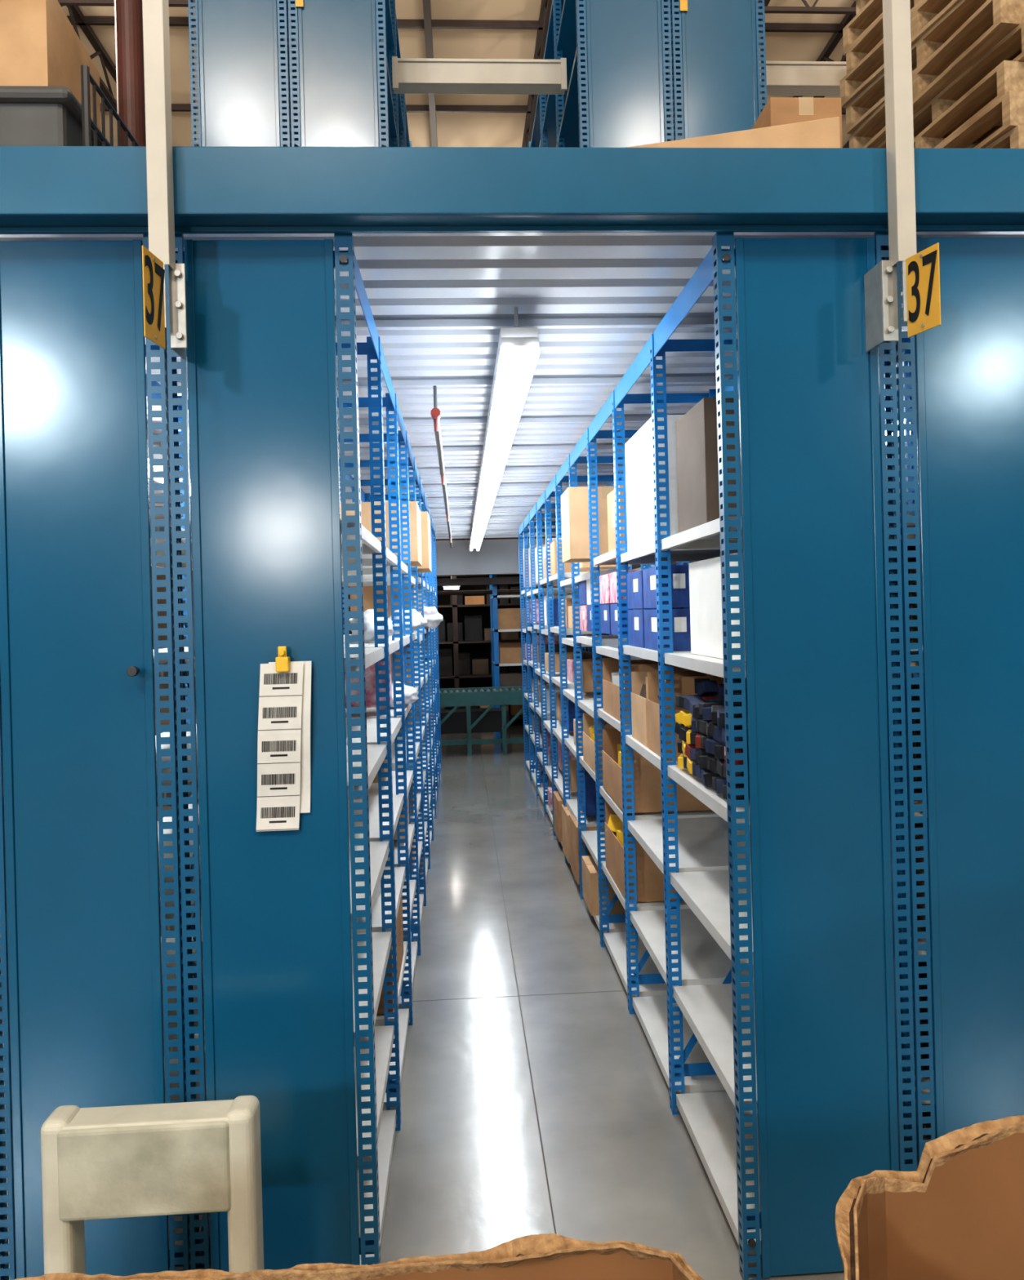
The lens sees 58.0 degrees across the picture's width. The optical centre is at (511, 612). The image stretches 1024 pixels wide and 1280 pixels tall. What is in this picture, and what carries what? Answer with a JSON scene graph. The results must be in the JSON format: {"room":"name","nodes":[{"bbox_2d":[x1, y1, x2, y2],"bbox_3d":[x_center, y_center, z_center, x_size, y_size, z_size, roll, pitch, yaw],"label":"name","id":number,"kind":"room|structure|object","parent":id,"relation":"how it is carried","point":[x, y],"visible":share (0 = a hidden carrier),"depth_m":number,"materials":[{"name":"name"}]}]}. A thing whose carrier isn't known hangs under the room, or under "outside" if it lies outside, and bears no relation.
{"room":"warehouse","nodes":[
{"label":"warehouse","id":0,"kind":"room"},
{"bbox_2d":[442,575,460,589],"bbox_3d":[-0.846,-1.122,12.604,0.240,1.613,0.060,-1,0,-3],"label":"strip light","id":1,"kind":"object","parent":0,"point":[453,587],"visible":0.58,"depth_m":12.59,"materials":[{"name":"white plastic"}]},
{"bbox_2d":[0,672,916,1279],"bbox_3d":[-0.295,1.708,5.990,32.000,0.100,40.000,-1,0,-3],"label":"floor","id":2,"kind":"structure","parent":0,"point":[467,1173],"depth_m":3.29,"materials":[{"name":"concrete"}]},
{"bbox_2d":[0,234,209,1279],"bbox_3d":[-1.056,0.395,2.926,0.440,2.565,1.613,-1,0,-3],"label":"shelving rack","id":3,"kind":"object","parent":2,"relation":"on","point":[92,1014],"depth_m":2.17,"materials":[{"name":"blue metal"}]},
{"bbox_2d":[40,1095,263,1274],"bbox_3d":[-0.707,1.333,1.703,0.416,0.672,0.405,-1,0,-3],"label":"chair","id":4,"kind":"object","parent":2,"relation":"on","point":[197,1157],"visible":1,"depth_m":1.82,"materials":[{"name":"beige plastic"}]},
{"bbox_2d":[164,233,441,1271],"bbox_3d":[-0.784,0.388,6.005,0.440,2.565,7.656,-1,0,-3],"label":"shelving rack","id":5,"kind":"object","parent":2,"relation":"on","point":[296,928],"visible":0.86,"depth_m":2.20,"materials":[{"name":"blue metal"}]},
{"bbox_2d":[255,645,311,831],"bbox_3d":[-0.538,0.297,2.172,0.140,0.435,0.038,-1,0,-3],"label":"tags","id":6,"kind":"object","parent":5,"relation":"attached to","point":[283,740],"visible":1,"depth_m":2.17,"materials":[{"name":"white paper"}]},
{"bbox_2d":[348,608,393,641],"bbox_3d":[-0.536,0.048,3.520,0.170,0.122,0.317,-1,0,-3],"label":"bag","id":7,"kind":"object","parent":5,"relation":"on","point":[368,615],"visible":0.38,"depth_m":3.44,"materials":[{"name":"white plastic"}]},
{"bbox_2d":[339,501,422,566],"bbox_3d":[-0.688,-0.403,4.869,0.402,0.301,0.502,-1,0,-3],"label":"cardboard box","id":8,"kind":"object","parent":5,"relation":"on","point":[415,552],"visible":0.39,"depth_m":4.63,"materials":[{"name":"beige cardboard"}]},
{"bbox_2d":[344,577,435,895],"bbox_3d":[-0.802,0.620,6.713,0.371,1.890,5.878,-1,0,-3],"label":"carton","id":9,"kind":"object","parent":5,"relation":"on","point":[370,673],"visible":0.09,"depth_m":5.29,"materials":[{"name":"cardboard"}]},
{"bbox_2d":[376,895,403,1014],"bbox_3d":[-0.582,1.193,3.296,0.352,0.256,0.552,-1,0,-3],"label":"cardboard box","id":10,"kind":"object","parent":5,"relation":"on","point":[399,928],"visible":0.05,"depth_m":3.29,"materials":[{"name":"beige cardboard"}]},
{"bbox_2d":[383,681,418,708],"bbox_3d":[-0.522,0.369,4.179,0.201,0.109,0.361,-1,0,-3],"label":"bag","id":11,"kind":"object","parent":5,"relation":"on","point":[411,696],"visible":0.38,"depth_m":4.09,"materials":[{"name":"white plastic"}]},
{"bbox_2d":[387,608,426,632],"bbox_3d":[-0.556,0.042,4.873,0.204,0.125,0.335,-1,0,12],"label":"bag","id":12,"kind":"object","parent":5,"relation":"on","point":[418,620],"visible":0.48,"depth_m":4.78,"materials":[{"name":"white plastic"}]},
{"bbox_2d":[407,511,431,572],"bbox_3d":[-0.716,-0.417,5.619,0.432,0.331,0.502,-1,0,-3],"label":"cardboard box","id":13,"kind":"object","parent":5,"relation":"on","point":[424,518],"visible":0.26,"depth_m":5.38,"materials":[{"name":"beige cardboard"}]},
{"bbox_2d":[423,605,443,628],"bbox_3d":[-0.634,0.031,6.776,0.258,0.171,0.431,-1,0,-3],"label":"bag","id":14,"kind":"object","parent":5,"relation":"on","point":[431,615],"visible":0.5,"depth_m":6.65,"materials":[{"name":"white plastic"}]},
{"bbox_2d":[13,1233,703,1279],"bbox_3d":[-0.400,1.158,0.597,1.356,1.006,0.721,-1,0,-3],"label":"box","id":15,"kind":"object","parent":2,"relation":"on","point":[551,1256],"visible":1,"depth_m":0.94,"materials":[{"name":"brown cardboard"}]},
{"bbox_2d":[342,536,611,719],"bbox_3d":[-0.489,-0.137,13.835,5.800,3.600,0.880,-1,0,-3],"label":"storage rack","id":16,"kind":"object","parent":2,"relation":"on","point":[464,651],"visible":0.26,"depth_m":13.66,"materials":[{"name":"brown metal"}]},
{"bbox_2d":[437,685,537,755],"bbox_3d":[-0.281,1.288,11.022,5.021,0.740,0.675,-1,0,-3],"label":"conveyor","id":17,"kind":"object","parent":2,"relation":"on","point":[468,720],"visible":0.17,"depth_m":10.79,"materials":[{"name":"green metal"}]},
{"bbox_2d":[488,574,537,738],"bbox_3d":[0.018,0.500,12.696,0.570,2.300,1.150,-1,0,-3],"label":"rack","id":18,"kind":"object","parent":2,"relation":"on","point":[504,620],"visible":0.45,"depth_m":12.22,"materials":[{"name":"paint"}]},
{"bbox_2d":[412,753,626,1233],"bbox_3d":[0.337,1.641,4.524,3.700,0.001,13.000,-1,0,-3],"label":"joint","id":19,"kind":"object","parent":2,"relation":"on","point":[553,1218],"depth_m":3.70,"materials":[{"name":"grey concrete"}]},
{"bbox_2d":[518,231,916,1279],"bbox_3d":[0.536,0.354,6.080,0.440,2.565,7.656,-1,0,-3],"label":"shelving rack","id":20,"kind":"object","parent":2,"relation":"on","point":[766,998],"visible":0.75,"depth_m":2.27,"materials":[{"name":"blue metal"}]},
{"bbox_2d":[552,791,563,841],"bbox_3d":[0.479,1.425,6.505,0.342,0.281,0.342,-1,0,-3],"label":"cardboard box","id":21,"kind":"object","parent":20,"relation":"on","point":[557,799],"visible":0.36,"depth_m":6.39,"materials":[{"name":"beige cardboard"}]},
{"bbox_2d":[561,804,571,863],"bbox_3d":[0.510,1.415,5.956,0.342,0.301,0.342,-1,0,-3],"label":"cardboard box","id":22,"kind":"object","parent":20,"relation":"on","point":[566,812],"visible":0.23,"depth_m":5.89,"materials":[{"name":"beige cardboard"}]},
{"bbox_2d":[522,537,630,816],"bbox_3d":[0.436,0.428,7.556,0.375,2.210,4.380,-1,0,-3],"label":"storage boxes","id":23,"kind":"object","parent":20,"relation":"on","point":[587,659],"visible":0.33,"depth_m":6.58,"materials":[{"name":"cardboard"}]},
{"bbox_2d":[579,605,587,631],"bbox_3d":[0.501,0.028,5.071,0.226,0.135,0.271,-1,0,-3],"label":"carton","id":24,"kind":"object","parent":20,"relation":"on","point":[583,609],"visible":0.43,"depth_m":5.04,"materials":[{"name":"pink cardboard"}]},
{"bbox_2d":[578,580,588,605],"bbox_3d":[0.498,-0.110,5.072,0.225,0.135,0.270,-1,0,-3],"label":"carton","id":25,"kind":"object","parent":24,"relation":"on","point":[582,584],"visible":0.27,"depth_m":5.05,"materials":[{"name":"blue cardboard"}]},
{"bbox_2d":[568,814,604,884],"bbox_3d":[0.535,1.399,5.507,0.342,0.331,0.342,-1,0,-3],"label":"cardboard box","id":26,"kind":"object","parent":20,"relation":"on","point":[574,845],"visible":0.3,"depth_m":5.41,"materials":[{"name":"beige cardboard"}]},
{"bbox_2d":[560,485,613,562],"bbox_3d":[0.471,-0.453,4.810,0.392,0.361,0.352,-1,0,-3],"label":"cardboard box","id":27,"kind":"object","parent":20,"relation":"on","point":[574,500],"visible":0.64,"depth_m":4.63,"materials":[{"name":"beige cardboard"}]},
{"bbox_2d":[586,604,599,631],"bbox_3d":[0.518,0.028,4.771,0.226,0.135,0.271,-1,0,-3],"label":"carton","id":28,"kind":"object","parent":20,"relation":"on","point":[588,607],"visible":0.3,"depth_m":4.79,"materials":[{"name":"blue cardboard"}]},
{"bbox_2d":[586,577,604,604],"bbox_3d":[0.515,-0.110,4.772,0.225,0.135,0.270,-1,0,-3],"label":"carton","id":29,"kind":"object","parent":28,"relation":"on","point":[588,581],"visible":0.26,"depth_m":4.78,"materials":[{"name":"white cardboard"}]},
{"bbox_2d":[582,713,615,776],"bbox_3d":[0.598,0.695,4.875,0.390,0.280,0.532,-1,0,-3],"label":"bin","id":30,"kind":"object","parent":20,"relation":"on","point":[588,752],"visible":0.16,"depth_m":4.96,"materials":[{"name":"cardboard"}]},
{"bbox_2d":[581,855,625,915],"bbox_3d":[0.568,1.453,4.958,0.342,0.221,0.342,-1,0,-3],"label":"cardboard box","id":31,"kind":"object","parent":20,"relation":"on","point":[589,868],"visible":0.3,"depth_m":4.79,"materials":[{"name":"beige cardboard"}]},
{"bbox_2d":[600,604,610,634],"bbox_3d":[0.544,0.027,4.312,0.226,0.135,0.271,-1,0,-3],"label":"carton","id":32,"kind":"object","parent":20,"relation":"on","point":[605,611],"visible":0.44,"depth_m":4.28,"materials":[{"name":"blue cardboard"}]},
{"bbox_2d":[599,573,617,604],"bbox_3d":[0.541,-0.111,4.313,0.225,0.135,0.270,-1,0,-3],"label":"carton","id":33,"kind":"object","parent":32,"relation":"on","point":[604,580],"visible":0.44,"depth_m":4.29,"materials":[{"name":"pink cardboard"}]},
{"bbox_2d":[606,484,624,559],"bbox_3d":[0.602,-0.389,4.031,0.322,0.295,0.322,-1,0,-3],"label":"cardboard box","id":34,"kind":"object","parent":20,"relation":"on","point":[611,499],"visible":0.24,"depth_m":4.05,"materials":[{"name":"beige cardboard"}]},
{"bbox_2d":[609,603,673,635],"bbox_3d":[0.561,0.027,4.013,0.226,0.135,0.271,-1,0,-3],"label":"carton","id":35,"kind":"object","parent":20,"relation":"on","point":[614,623],"visible":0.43,"depth_m":4.00,"materials":[{"name":"blue cardboard"}]},
{"bbox_2d":[609,569,640,603],"bbox_3d":[0.558,-0.111,4.013,0.225,0.135,0.270,-1,0,-3],"label":"carton","id":36,"kind":"object","parent":35,"relation":"on","point":[613,592],"visible":0.26,"depth_m":4.01,"materials":[{"name":"pink cardboard"}]},
{"bbox_2d":[604,800,683,902],"bbox_3d":[0.655,1.051,4.157,0.400,0.315,0.570,-1,0,-3],"label":"cardboard box","id":37,"kind":"object","parent":20,"relation":"on","point":[649,878],"visible":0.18,"depth_m":3.87,"materials":[{"name":"cardboard"}]},
{"bbox_2d":[602,657,693,724],"bbox_3d":[0.638,0.358,4.152,0.375,0.290,0.580,-1,0,-3],"label":"bin","id":38,"kind":"object","parent":20,"relation":"on","point":[611,686],"visible":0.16,"depth_m":4.18,"materials":[{"name":"cardboard"}]},
{"bbox_2d":[624,414,684,551],"bbox_3d":[0.531,-0.452,3.371,0.135,0.424,0.530,-1,0,-3],"label":"carton","id":39,"kind":"object","parent":20,"relation":"on","point":[638,449],"visible":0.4,"depth_m":3.24,"materials":[{"name":"white cardboard"}]},
{"bbox_2d":[627,608,681,648],"bbox_3d":[0.567,0.058,3.567,0.186,0.142,0.301,-1,0,-3],"label":"carton","id":40,"kind":"object","parent":20,"relation":"on","point":[635,617],"visible":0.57,"depth_m":3.54,"materials":[{"name":"blue cardboard"}]},
{"bbox_2d":[626,569,673,608],"bbox_3d":[0.564,-0.088,3.567,0.186,0.142,0.301,-1,0,-3],"label":"carton","id":41,"kind":"object","parent":40,"relation":"on","point":[634,580],"visible":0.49,"depth_m":3.54,"materials":[{"name":"blue cardboard"}]},
{"bbox_2d":[601,728,711,813],"bbox_3d":[0.641,0.693,4.152,0.385,0.280,0.580,-1,0,-3],"label":"cardboard box","id":42,"kind":"object","parent":20,"relation":"on","point":[646,776],"visible":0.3,"depth_m":3.86,"materials":[{"name":"cardboard"}]},
{"bbox_2d":[631,670,686,746],"bbox_3d":[0.605,0.364,3.555,0.241,0.259,0.290,-1,0,-3],"label":"bin","id":43,"kind":"object","parent":20,"relation":"on","point":[639,694],"visible":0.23,"depth_m":3.56,"materials":[{"name":"cardboard"}]},
{"bbox_2d":[643,608,690,651],"bbox_3d":[0.585,0.058,3.248,0.186,0.142,0.301,-1,0,-3],"label":"carton","id":44,"kind":"object","parent":20,"relation":"on","point":[680,617],"visible":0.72,"depth_m":3.10,"materials":[{"name":"blue cardboard"}]},
{"bbox_2d":[642,564,689,608],"bbox_3d":[0.582,-0.088,3.248,0.186,0.142,0.301,-1,0,-3],"label":"carton","id":45,"kind":"object","parent":44,"relation":"on","point":[679,573],"visible":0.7,"depth_m":3.10,"materials":[{"name":"blue cardboard"}]},
{"bbox_2d":[647,671,724,760],"bbox_3d":[0.616,0.353,3.244,0.229,0.279,0.308,-1,0,-3],"label":"bin","id":46,"kind":"object","parent":20,"relation":"on","point":[683,681],"visible":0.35,"depth_m":3.21,"materials":[{"name":"cardboard"}]},
{"bbox_2d":[675,396,742,533],"bbox_3d":[0.718,-0.427,2.776,0.370,0.364,0.340,-1,0,-3],"label":"cardboard box","id":47,"kind":"object","parent":20,"relation":"on","point":[696,433],"visible":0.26,"depth_m":2.65,"materials":[{"name":"grey"}]},
{"bbox_2d":[674,678,749,799],"bbox_3d":[0.697,0.345,2.655,0.343,0.288,0.578,-1,0,-3],"label":"storage bins","id":48,"kind":"object","parent":20,"relation":"on","point":[700,728],"visible":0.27,"depth_m":2.62,"materials":[{"name":"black plastic"}]},
{"bbox_2d":[688,551,745,662],"bbox_3d":[0.746,-0.018,2.647,0.350,0.284,0.520,-1,0,-3],"label":"carton","id":49,"kind":"object","parent":20,"relation":"on","point":[704,575],"visible":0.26,"depth_m":2.67,"materials":[{"name":"white cardboard"}]},
{"bbox_2d":[560,237,1023,1167],"bbox_3d":[0.981,0.342,6.105,0.440,2.565,7.656,-1,0,-3],"label":"shelving rack","id":50,"kind":"object","parent":2,"relation":"on","point":[962,403],"visible":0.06,"depth_m":2.29,"materials":[{"name":"blue metal"}]},
{"bbox_2d":[591,546,935,1168],"bbox_3d":[1.050,0.597,5.296,0.372,1.840,5.878,-1,0,-3],"label":"carton","id":51,"kind":"object","parent":50,"relation":"on","point":[908,548],"visible":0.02,"depth_m":2.35,"materials":[{"name":"cardboard"}]},
{"bbox_2d":[835,1115,1023,1279],"bbox_3d":[0.744,1.042,0.655,0.937,1.179,0.766,-1,0,-3],"label":"box","id":52,"kind":"object","parent":2,"relation":"on","point":[960,1215],"visible":1,"depth_m":0.98,"materials":[{"name":"brown cardboard"}]},
{"bbox_2d":[61,0,877,146],"bbox_3d":[-0.542,-7.689,5.990,32.000,0.100,40.000,-1,0,-3],"label":"ceiling","id":53,"kind":"structure","parent":0,"point":[453,129],"depth_m":12.56,"materials":[{"name":"metal"}]},
{"bbox_2d":[57,0,871,147],"bbox_3d":[-0.982,-7.272,13.928,30.000,0.690,23.900,-1,0,-3],"label":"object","id":54,"kind":"structure","parent":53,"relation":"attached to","point":[76,17],"depth_m":11.94,"materials":[{"name":"brown metal"}]},
{"bbox_2d":[0,146,1023,538],"bbox_3d":[-0.118,-0.991,6.905,7.800,0.168,9.530,-1,0,-3],"label":"deck","id":55,"kind":"object","parent":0,"point":[592,248],"visible":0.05,"depth_m":2.23,"materials":[{"name":"grey metal"}]},
{"bbox_2d":[0,64,139,146],"bbox_3d":[-1.890,-1.389,3.350,1.008,0.744,0.840,-1,0,-3],"label":"storage bin","id":56,"kind":"object","parent":55,"relation":"on","point":[30,115],"visible":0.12,"depth_m":3.07,"materials":[{"name":"grey metal"}]},
{"bbox_2d":[0,0,101,131],"bbox_3d":[-1.926,-1.936,3.374,0.642,0.410,0.552,-1,0,-6],"label":"cardboard box","id":57,"kind":"object","parent":56,"relation":"on","point":[39,45],"visible":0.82,"depth_m":3.13,"materials":[{"name":"beige cardboard"}]},
{"bbox_2d":[114,0,146,146],"bbox_3d":[-1.668,-4.316,3.918,0.200,6.584,0.200,-1,0,-3],"label":"pipe","id":58,"kind":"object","parent":55,"relation":"on","point":[128,15],"depth_m":3.87,"materials":[{"name":"red metal"}]},
{"bbox_2d":[147,441,190,492],"bbox_3d":[-1.859,-0.801,5.025,0.113,0.196,4.810,-1,0,-3],"label":"strip light","id":59,"kind":"object","parent":55,"relation":"hanging from","point":[155,455],"visible":0.05,"depth_m":4.72,"materials":[{"name":"white"}]},
{"bbox_2d":[187,0,411,146],"bbox_3d":[-1.094,-2.287,5.595,0.890,2.500,2.750,-1,0,-3],"label":"shelving rack","id":60,"kind":"object","parent":55,"relation":"on","point":[269,73],"visible":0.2,"depth_m":4.24,"materials":[{"name":"blue metal"}]},
{"bbox_2d":[430,385,452,547],"bbox_3d":[-0.519,-0.819,7.444,0.040,0.184,7.480,-1,0,-3],"label":"pipe","id":61,"kind":"object","parent":55,"relation":"attached to","point":[435,413],"visible":1,"depth_m":4.57,"materials":[{"name":"grey"}]},
{"bbox_2d":[469,306,539,551],"bbox_3d":[-0.215,-0.844,6.924,0.113,0.196,8.416,-1,0,-3],"label":"strip light","id":62,"kind":"object","parent":55,"relation":"hanging from","point":[517,353],"visible":1,"depth_m":3.49,"materials":[{"name":"white plastic"}]},
{"bbox_2d":[142,0,916,359],"bbox_3d":[0.141,-1.412,2.164,7.800,1.585,0.130,-1,0,-3],"label":"post","id":63,"kind":"object","parent":55,"relation":"attached to","point":[880,282],"visible":0.86,"depth_m":2.14,"materials":[{"name":"beige metal"}]},
{"bbox_2d":[142,245,165,349],"bbox_3d":[-0.763,-0.670,1.974,0.006,0.190,0.098,-1,0,4],"label":"number sign","id":64,"kind":"object","parent":63,"relation":"attached to","point":[153,271],"visible":1,"depth_m":1.97,"materials":[{"name":"yellow plastic"}]},
{"bbox_2d":[905,242,941,337],"bbox_3d":[0.919,-0.719,2.069,0.006,0.180,0.098,-2,0,-19],"label":"number sign","id":65,"kind":"object","parent":63,"relation":"attached to","point":[922,268],"visible":1,"depth_m":2.07,"materials":[{"name":"yellow plastic"}]},
{"bbox_2d":[422,538,639,576],"bbox_3d":[-0.385,-0.700,11.748,5.000,0.440,0.200,-1,0,-3],"label":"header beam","id":66,"kind":"structure","parent":55,"relation":"attached to","point":[494,557],"depth_m":11.70,"materials":[{"name":"silver metal"}]},
{"bbox_2d":[342,537,536,597],"bbox_3d":[-0.304,-0.643,12.118,5.200,0.799,0.429,-1,0,-3],"label":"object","id":67,"kind":"structure","parent":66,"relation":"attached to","point":[514,580],"depth_m":11.92,"materials":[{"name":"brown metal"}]},
{"bbox_2d":[528,0,766,147],"bbox_3d":[0.682,-2.334,5.696,0.890,2.500,2.750,-1,0,-3],"label":"shelving rack","id":68,"kind":"object","parent":55,"relation":"on","point":[639,72],"visible":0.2,"depth_m":4.34,"materials":[{"name":"blue metal"}]},
{"bbox_2d":[391,56,567,94],"bbox_3d":[-0.166,-2.737,4.745,0.886,0.160,0.115,-1,0,-3],"label":"beam","id":69,"kind":"structure","parent":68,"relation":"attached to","point":[409,75],"depth_m":4.71,"materials":[{"name":"beige metal"}]},
{"bbox_2d":[759,61,863,96],"bbox_3d":[1.612,-2.783,4.846,0.888,0.160,0.115,-1,0,-3],"label":"beam","id":70,"kind":"structure","parent":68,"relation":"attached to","point":[790,78],"depth_m":4.80,"materials":[{"name":"beige metal"}]},
{"bbox_2d":[626,116,840,147],"bbox_3d":[0.606,-1.167,2.550,0.540,0.169,0.300,-2,0,14],"label":"carton","id":71,"kind":"object","parent":55,"relation":"on","point":[825,132],"visible":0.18,"depth_m":2.38,"materials":[{"name":"cardboard"}]},
{"bbox_2d":[751,97,842,147],"bbox_3d":[0.972,-1.399,3.237,0.242,0.615,0.352,-1,0,-3],"label":"cardboard box","id":72,"kind":"object","parent":55,"relation":"on","point":[777,111],"visible":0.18,"depth_m":3.06,"materials":[{"name":"beige cardboard"}]},
{"bbox_2d":[884,407,910,444],"bbox_3d":[1.615,-0.892,6.426,0.113,0.196,7.214,-1,0,-3],"label":"strip light","id":73,"kind":"object","parent":55,"relation":"hanging from","point":[904,407],"visible":0.02,"depth_m":4.10,"materials":[{"name":"white"}]},
{"bbox_2d":[840,0,1023,148],"bbox_3d":[2.187,-2.072,3.938,1.083,1.896,1.162,-1,0,-12],"label":"wooden pallets","id":74,"kind":"object","parent":55,"relation":"on","point":[967,55],"visible":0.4,"depth_m":3.72,"materials":[{"name":"brown wood"}]},
{"bbox_2d":[151,502,912,681],"bbox_3d":[-1.555,-2.960,26.008,32.000,9.300,0.100,-1,0,-3],"label":"wall","id":75,"kind":"structure","parent":0,"point":[158,576],"depth_m":25.50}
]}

